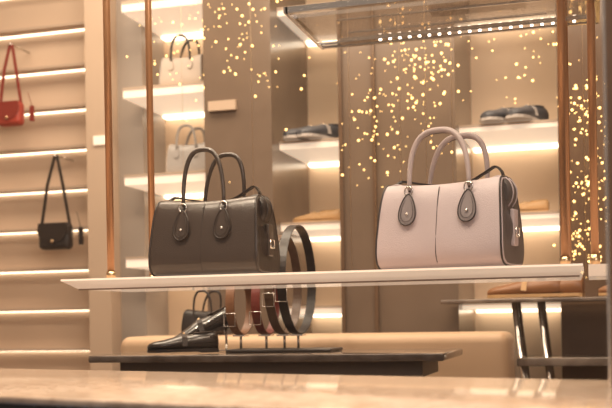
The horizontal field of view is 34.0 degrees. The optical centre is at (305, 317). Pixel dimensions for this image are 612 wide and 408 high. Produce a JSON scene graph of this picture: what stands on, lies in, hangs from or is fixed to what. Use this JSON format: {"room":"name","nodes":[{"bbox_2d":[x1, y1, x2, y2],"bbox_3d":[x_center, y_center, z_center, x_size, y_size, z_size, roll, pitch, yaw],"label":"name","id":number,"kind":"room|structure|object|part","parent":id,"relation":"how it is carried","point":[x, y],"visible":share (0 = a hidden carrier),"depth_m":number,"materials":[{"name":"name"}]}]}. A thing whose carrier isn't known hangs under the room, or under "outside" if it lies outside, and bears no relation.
{"room":"shop","nodes":[
{"label":"shop","id":0,"kind":"room"},
{"bbox_2d":[0,403,90,407],"bbox_3d":[-0.357,0.518,1.881,3.200,0.768,0.630,-1,0,33],"label":"wall","id":1,"kind":"structure","parent":0,"point":[2,405],"depth_m":1.55,"materials":[{"name":"grey metal"}]},
{"bbox_2d":[0,369,611,407],"bbox_3d":[-0.358,0.127,1.890,3.200,0.012,0.650,-1,0,33],"label":"countertop","id":2,"kind":"structure","parent":1,"relation":"in","point":[72,388],"depth_m":1.58,"materials":[{"name":"beige stone"}]},
{"bbox_3d":[-0.358,0.127,1.890,3.200,0.012,0.650,-1,0,33],"label":"sill","id":3,"kind":"part","parent":2,"relation":"part of","materials":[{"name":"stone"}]},
{"bbox_2d":[202,0,311,334],"bbox_3d":[-0.202,-0.547,4.398,0.295,2.900,0.549,-1,0,16],"label":"column","id":4,"kind":"structure","parent":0,"point":[280,177],"depth_m":4.15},
{"bbox_2d":[93,99,236,144],"bbox_3d":[-0.630,-0.842,4.319,0.791,0.105,0.051,-1,0,32],"label":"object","id":5,"kind":"structure","parent":4,"relation":"attached to","point":[222,105],"depth_m":4.14,"materials":[{"name":"beige"}]},
{"bbox_2d":[164,0,561,378],"bbox_3d":[0.318,-0.556,4.588,5.100,2.900,0.100,-1,0,16],"label":"wall","id":6,"kind":"structure","parent":0,"point":[534,172],"depth_m":4.39,"materials":[{"name":"beige paint"}]},
{"bbox_2d":[0,0,89,369],"bbox_3d":[-1.543,-0.523,4.991,1.300,2.900,0.149,-1,0,16],"label":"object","id":7,"kind":"structure","parent":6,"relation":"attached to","point":[61,329],"depth_m":4.83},
{"bbox_2d":[0,42,34,126],"bbox_3d":[-1.342,-1.095,4.731,0.175,0.396,0.214,-1,0,16],"label":"shoulder bag","id":8,"kind":"object","parent":7,"relation":"hanging from","point":[11,112],"visible":1,"depth_m":4.66,"materials":[{"name":"red leather"}]},
{"bbox_2d":[0,21,89,351],"bbox_3d":[-1.574,-0.510,4.878,1.298,2.499,0.085,-1,0,16],"label":"display shelves","id":9,"kind":"object","parent":7,"relation":"attached to","point":[75,26],"visible":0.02,"depth_m":4.77,"materials":[{"name":"beige"}]},
{"bbox_2d":[37,153,83,249],"bbox_3d":[-1.154,-0.538,4.648,0.193,0.446,0.209,-1,0,-24],"label":"shoulder bag","id":10,"kind":"object","parent":7,"relation":"hanging from","point":[57,235],"visible":1,"depth_m":4.59,"materials":[{"name":"grey leather"}]},
{"bbox_2d":[84,0,121,370],"bbox_3d":[-0.893,-0.534,4.700,0.110,2.900,0.349,-1,0,16],"label":"pillar","id":11,"kind":"structure","parent":6,"relation":"attached to","point":[104,306],"depth_m":4.54,"materials":[{"name":"beige"}]},
{"bbox_2d":[125,256,148,269],"bbox_3d":[-0.527,-0.242,4.543,0.418,0.057,0.454,-1,0,16],"label":"wall shelf","id":12,"kind":"object","parent":6,"relation":"attached to","point":[131,262],"visible":0.19,"depth_m":4.37,"materials":[{"name":"beige"}]},
{"bbox_2d":[116,0,168,341],"bbox_3d":[-0.766,-0.537,4.716,0.125,2.900,0.249,-1,0,16],"label":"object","id":13,"kind":"structure","parent":6,"relation":"attached to","point":[142,313],"depth_m":4.60,"materials":[{"name":"beige"}]},
{"bbox_2d":[121,0,202,40],"bbox_3d":[-0.547,-1.362,4.543,0.418,0.057,0.454,-1,0,16],"label":"wall shelf","id":14,"kind":"object","parent":6,"relation":"attached to","point":[168,11],"visible":0.66,"depth_m":4.45,"materials":[{"name":"beige"}]},
{"bbox_2d":[123,81,203,119],"bbox_3d":[-0.540,-0.984,4.543,0.418,0.057,0.454,-1,0,16],"label":"wall shelf","id":15,"kind":"object","parent":6,"relation":"attached to","point":[168,99],"visible":0.6,"depth_m":4.41,"materials":[{"name":"beige"}]},
{"bbox_2d":[159,34,203,84],"bbox_3d":[-0.538,-1.131,4.434,0.208,0.234,0.121,-1,0,16],"label":"handbag","id":16,"kind":"object","parent":15,"relation":"on","point":[187,70],"visible":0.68,"depth_m":4.38,"materials":[{"name":"beige leather"}]},
{"bbox_2d":[124,170,204,198],"bbox_3d":[-0.534,-0.602,4.543,0.418,0.057,0.454,-1,0,16],"label":"wall shelf","id":17,"kind":"object","parent":6,"relation":"attached to","point":[168,185],"visible":0.55,"depth_m":4.38,"materials":[{"name":"beige"}]},
{"bbox_2d":[166,124,204,172],"bbox_3d":[-0.511,-0.742,4.429,0.198,0.220,0.121,-1,0,16],"label":"handbag","id":18,"kind":"object","parent":17,"relation":"on","point":[176,153],"visible":0.59,"depth_m":4.38,"materials":[{"name":"grey leather"}]},
{"bbox_2d":[277,7,336,46],"bbox_3d":[0.077,-1.278,4.365,0.283,0.047,0.454,-1,0,16],"label":"wall shelf","id":19,"kind":"object","parent":6,"relation":"attached to","point":[280,14],"visible":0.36,"depth_m":4.37,"materials":[{"name":"beige"}]},
{"bbox_2d":[279,138,338,167],"bbox_3d":[0.087,-0.718,4.365,0.283,0.047,0.454,-1,0,16],"label":"wall shelf","id":20,"kind":"object","parent":6,"relation":"attached to","point":[314,153],"visible":0.64,"depth_m":4.22,"materials":[{"name":"beige"}]},
{"bbox_2d":[283,123,338,140],"bbox_3d":[0.038,-0.784,4.224,0.159,0.084,0.294,-1,0,40],"label":"sneakers","id":21,"kind":"object","parent":20,"relation":"on","point":[322,131],"visible":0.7,"depth_m":4.14,"materials":[{"name":"grey leather"}]},
{"bbox_2d":[281,220,339,240],"bbox_3d":[0.093,-0.378,4.365,0.283,0.047,0.454,-1,0,16],"label":"wall shelf","id":22,"kind":"object","parent":6,"relation":"attached to","point":[316,230],"visible":0.6,"depth_m":4.18,"materials":[{"name":"beige"}]},
{"bbox_2d":[293,209,339,221],"bbox_3d":[0.048,-0.429,4.237,0.212,0.054,0.067,-1,0,16],"label":"loafer","id":23,"kind":"object","parent":22,"relation":"on","point":[334,214],"visible":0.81,"depth_m":4.21,"materials":[{"name":"brown leather"}]},
{"bbox_2d":[289,305,341,316],"bbox_3d":[0.099,-0.028,4.365,0.283,0.047,0.454,-1,0,16],"label":"wall shelf","id":24,"kind":"object","parent":6,"relation":"attached to","point":[330,310],"visible":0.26,"depth_m":4.14,"materials":[{"name":"beige"}]},
{"bbox_2d":[459,119,557,152],"bbox_3d":[0.856,-0.750,4.144,0.383,0.040,0.454,-1,0,16],"label":"wall shelf","id":25,"kind":"object","parent":6,"relation":"attached to","point":[533,134],"visible":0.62,"depth_m":4.06,"materials":[{"name":"beige"}]},
{"bbox_2d":[480,104,548,123],"bbox_3d":[0.830,-0.813,3.992,0.193,0.084,0.302,-1,0,36],"label":"sneakers","id":26,"kind":"object","parent":25,"relation":"on","point":[528,112],"visible":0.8,"depth_m":3.91,"materials":[{"name":"grey leather"}]},
{"bbox_2d":[462,302,560,312],"bbox_3d":[0.868,-0.045,4.144,0.383,0.040,0.454,-1,0,16],"label":"wall shelf","id":27,"kind":"object","parent":6,"relation":"attached to","point":[526,307],"visible":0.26,"depth_m":3.96,"materials":[{"name":"beige"}]},
{"bbox_2d":[520,210,559,231],"bbox_3d":[0.862,-0.395,4.144,0.383,0.040,0.454,-1,0,16],"label":"wall shelf","id":28,"kind":"object","parent":6,"relation":"attached to","point":[535,220],"visible":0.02,"depth_m":4.00,"materials":[{"name":"beige"}]},
{"bbox_2d":[519,199,548,211],"bbox_3d":[0.875,-0.443,4.000,0.192,0.054,0.067,-1,0,16],"label":"loafer","id":29,"kind":"object","parent":28,"relation":"on","point":[542,204],"visible":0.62,"depth_m":3.97,"materials":[{"name":"brown leather"}]},
{"bbox_2d":[336,0,474,332],"bbox_3d":[0.435,-0.558,4.207,0.465,2.900,0.564,-1,0,16],"label":"column","id":30,"kind":"structure","parent":0,"point":[381,308],"depth_m":3.96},
{"bbox_2d":[371,115,377,140],"label":"fairy lights","id":31,"kind":"object","parent":30,"relation":"hanging from","point":[375,126],"depth_m":3.87,"materials":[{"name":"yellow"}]},
{"bbox_2d":[556,0,607,379],"bbox_3d":[1.230,-0.572,3.987,0.415,2.900,0.549,-1,0,16],"label":"column","id":32,"kind":"structure","parent":0,"point":[584,326],"depth_m":3.76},
{"bbox_2d":[570,97,588,121],"label":"fairy lights","id":33,"kind":"object","parent":32,"relation":"hanging from","point":[574,103],"depth_m":3.66,"materials":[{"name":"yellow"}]},
{"bbox_2d":[571,217,589,249],"label":"fairy lights","id":34,"kind":"object","parent":32,"relation":"hanging from","point":[579,230],"depth_m":3.66,"materials":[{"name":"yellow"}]},
{"bbox_2d":[573,156,589,195],"label":"fairy lights","id":35,"kind":"object","parent":32,"relation":"hanging from","point":[586,157],"depth_m":3.65,"materials":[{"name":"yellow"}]},
{"bbox_2d":[588,264,606,279],"bbox_3d":[1.094,-0.120,2.385,0.808,0.028,0.290,-1,0,16],"label":"display shelf","id":36,"kind":"object","parent":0,"point":[595,271],"visible":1,"depth_m":2.35,"materials":[{"name":"beige"}]},
{"bbox_2d":[602,0,611,387],"bbox_3d":[0.503,-0.952,1.536,0.109,2.114,0.080,-1,0,16],"label":"window frame mullion","id":37,"kind":"object","parent":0,"point":[606,4],"depth_m":1.51,"materials":[{"name":"brown metal"}]},
{"bbox_3d":[-0.170,-2.047,2.977,5.100,0.100,3.250,-1,0,16],"label":"ceiling","id":38,"kind":"structure","parent":0,"visible":0},
{"bbox_2d":[103,0,115,277],"bbox_3d":[-0.539,-1.048,2.683,0.025,1.883,0.025,-1,0,16],"label":"suspension rod","id":39,"kind":"object","parent":38,"relation":"hanging from","point":[110,273],"visible":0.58,"depth_m":2.67,"materials":[{"name":"orange metal"}]},
{"bbox_2d":[61,263,583,291],"bbox_3d":[0.038,-0.101,2.661,1.350,0.030,0.343,-1,0,16],"label":"display shelf","id":40,"kind":"object","parent":39,"relation":"hanging from","point":[548,272],"visible":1,"depth_m":2.52,"materials":[{"name":"beige"}]},
{"bbox_2d":[148,147,279,276],"bbox_3d":[-0.250,-0.284,2.718,0.346,0.345,0.172,-1,0,21],"label":"handbag","id":41,"kind":"object","parent":40,"relation":"on","point":[236,235],"visible":0.95,"depth_m":2.65,"materials":[{"name":"brown leather"}]},
{"bbox_2d":[375,127,523,269],"bbox_3d":[0.364,-0.301,2.557,0.366,0.358,0.182,-1,0,30],"label":"handbag","id":42,"kind":"object","parent":40,"relation":"on","point":[475,222],"visible":0.98,"depth_m":2.48,"materials":[{"name":"pink leather"}]},
{"bbox_2d":[145,0,154,276],"bbox_3d":[-0.466,-1.050,2.937,0.025,1.883,0.025,-1,0,16],"label":"suspension rod","id":43,"kind":"object","parent":38,"relation":"hanging from","point":[148,10],"visible":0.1,"depth_m":2.93,"materials":[{"name":"orange metal"}]},
{"bbox_2d":[173,36,181,59],"label":"fairy lights","id":44,"kind":"object","parent":38,"relation":"hanging from","point":[177,36],"depth_m":4.09,"materials":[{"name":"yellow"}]},
{"bbox_2d":[408,48,434,69],"label":"fairy lights","id":45,"kind":"object","parent":38,"relation":"hanging from","point":[416,49],"depth_m":3.82,"materials":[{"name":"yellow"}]},
{"bbox_2d":[556,0,570,263],"bbox_3d":[0.595,-1.068,2.357,0.025,1.883,0.025,-1,0,16],"label":"suspension rod","id":46,"kind":"object","parent":38,"relation":"hanging from","point":[565,258],"visible":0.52,"depth_m":2.35,"materials":[{"name":"orange metal"}]},
{"bbox_2d":[565,22,572,263],"bbox_3d":[0.668,-1.069,2.612,0.025,1.883,0.025,-1,0,16],"label":"suspension rod","id":47,"kind":"object","parent":38,"relation":"hanging from","point":[566,23],"visible":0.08,"depth_m":2.60,"materials":[{"name":"orange metal"}]},
{"bbox_2d":[283,0,599,49],"bbox_3d":[0.358,-0.774,2.567,0.760,0.020,0.360,-1,0,16],"label":"ceiling light fixture","id":48,"kind":"object","parent":47,"relation":"hanging from","point":[360,23],"visible":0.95,"depth_m":2.57,"materials":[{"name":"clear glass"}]},
{"bbox_2d":[587,3,599,263],"bbox_3d":[0.700,-1.070,2.478,0.025,1.883,0.025,-1,0,16],"label":"suspension rod","id":49,"kind":"object","parent":38,"relation":"hanging from","point":[591,47],"visible":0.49,"depth_m":2.47,"materials":[{"name":"orange metal"}]},
{"bbox_3d":[0.034,0.950,3.506,5.100,0.100,2.150,-1,0,16],"label":"floor","id":50,"kind":"structure","parent":0,"visible":0},
{"bbox_2d":[88,348,462,376],"bbox_3d":[-0.080,0.504,3.136,1.100,0.795,0.420,-1,0,16],"label":"display table","id":51,"kind":"object","parent":50,"relation":"on","point":[366,362],"visible":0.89,"depth_m":2.96,"materials":[{"name":"wood"}]},
{"bbox_2d":[147,306,237,352],"bbox_3d":[-0.350,0.034,3.159,0.216,0.147,0.300,-1,0,16],"label":"loafer","id":52,"kind":"object","parent":51,"relation":"on","point":[201,336],"visible":0.92,"depth_m":3.10,"materials":[{"name":"black leather"}]},
{"bbox_2d":[223,225,342,352],"bbox_3d":[-0.071,-0.091,3.133,0.340,0.394,0.345,-1,0,16],"label":"display stand","id":53,"kind":"object","parent":51,"relation":"on","point":[276,299],"visible":0.8,"depth_m":3.10,"materials":[{"name":"black leather"}]},
{"bbox_2d":[121,331,514,377],"bbox_3d":[0.034,0.478,3.582,1.395,0.842,0.300,-1,0,16],"label":"upholstered bench","id":54,"kind":"object","parent":50,"relation":"on","point":[486,354],"visible":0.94,"depth_m":3.33,"materials":[{"name":"beige leather"}]},
{"bbox_2d":[181,290,231,334],"bbox_3d":[-0.366,-0.020,3.694,0.173,0.168,0.106,-1,0,16],"label":"handbag","id":55,"kind":"object","parent":54,"relation":"on","point":[190,316],"visible":0.51,"depth_m":3.67,"materials":[{"name":"grey leather"}]},
{"bbox_2d":[441,297,607,378],"bbox_3d":[1.002,0.405,3.616,0.980,0.957,0.260,-1,0,16],"label":"console table","id":56,"kind":"object","parent":50,"relation":"on","point":[548,360],"visible":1,"depth_m":3.56,"materials":[{"name":"metal"}]},
{"bbox_2d":[487,277,584,297],"bbox_3d":[0.830,-0.112,3.619,0.345,0.081,0.112,-1,0,16],"label":"loafer","id":57,"kind":"object","parent":56,"relation":"on","point":[572,288],"visible":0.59,"depth_m":3.57,"materials":[{"name":"brown leather"}]},
{"bbox_2d":[598,285,606,295],"bbox_3d":[1.173,-0.114,3.507,0.285,0.072,0.100,-1,0,16],"label":"loafer","id":58,"kind":"object","parent":56,"relation":"on","point":[602,291],"visible":0.66,"depth_m":3.52,"materials":[{"name":"brown"}]}
]}

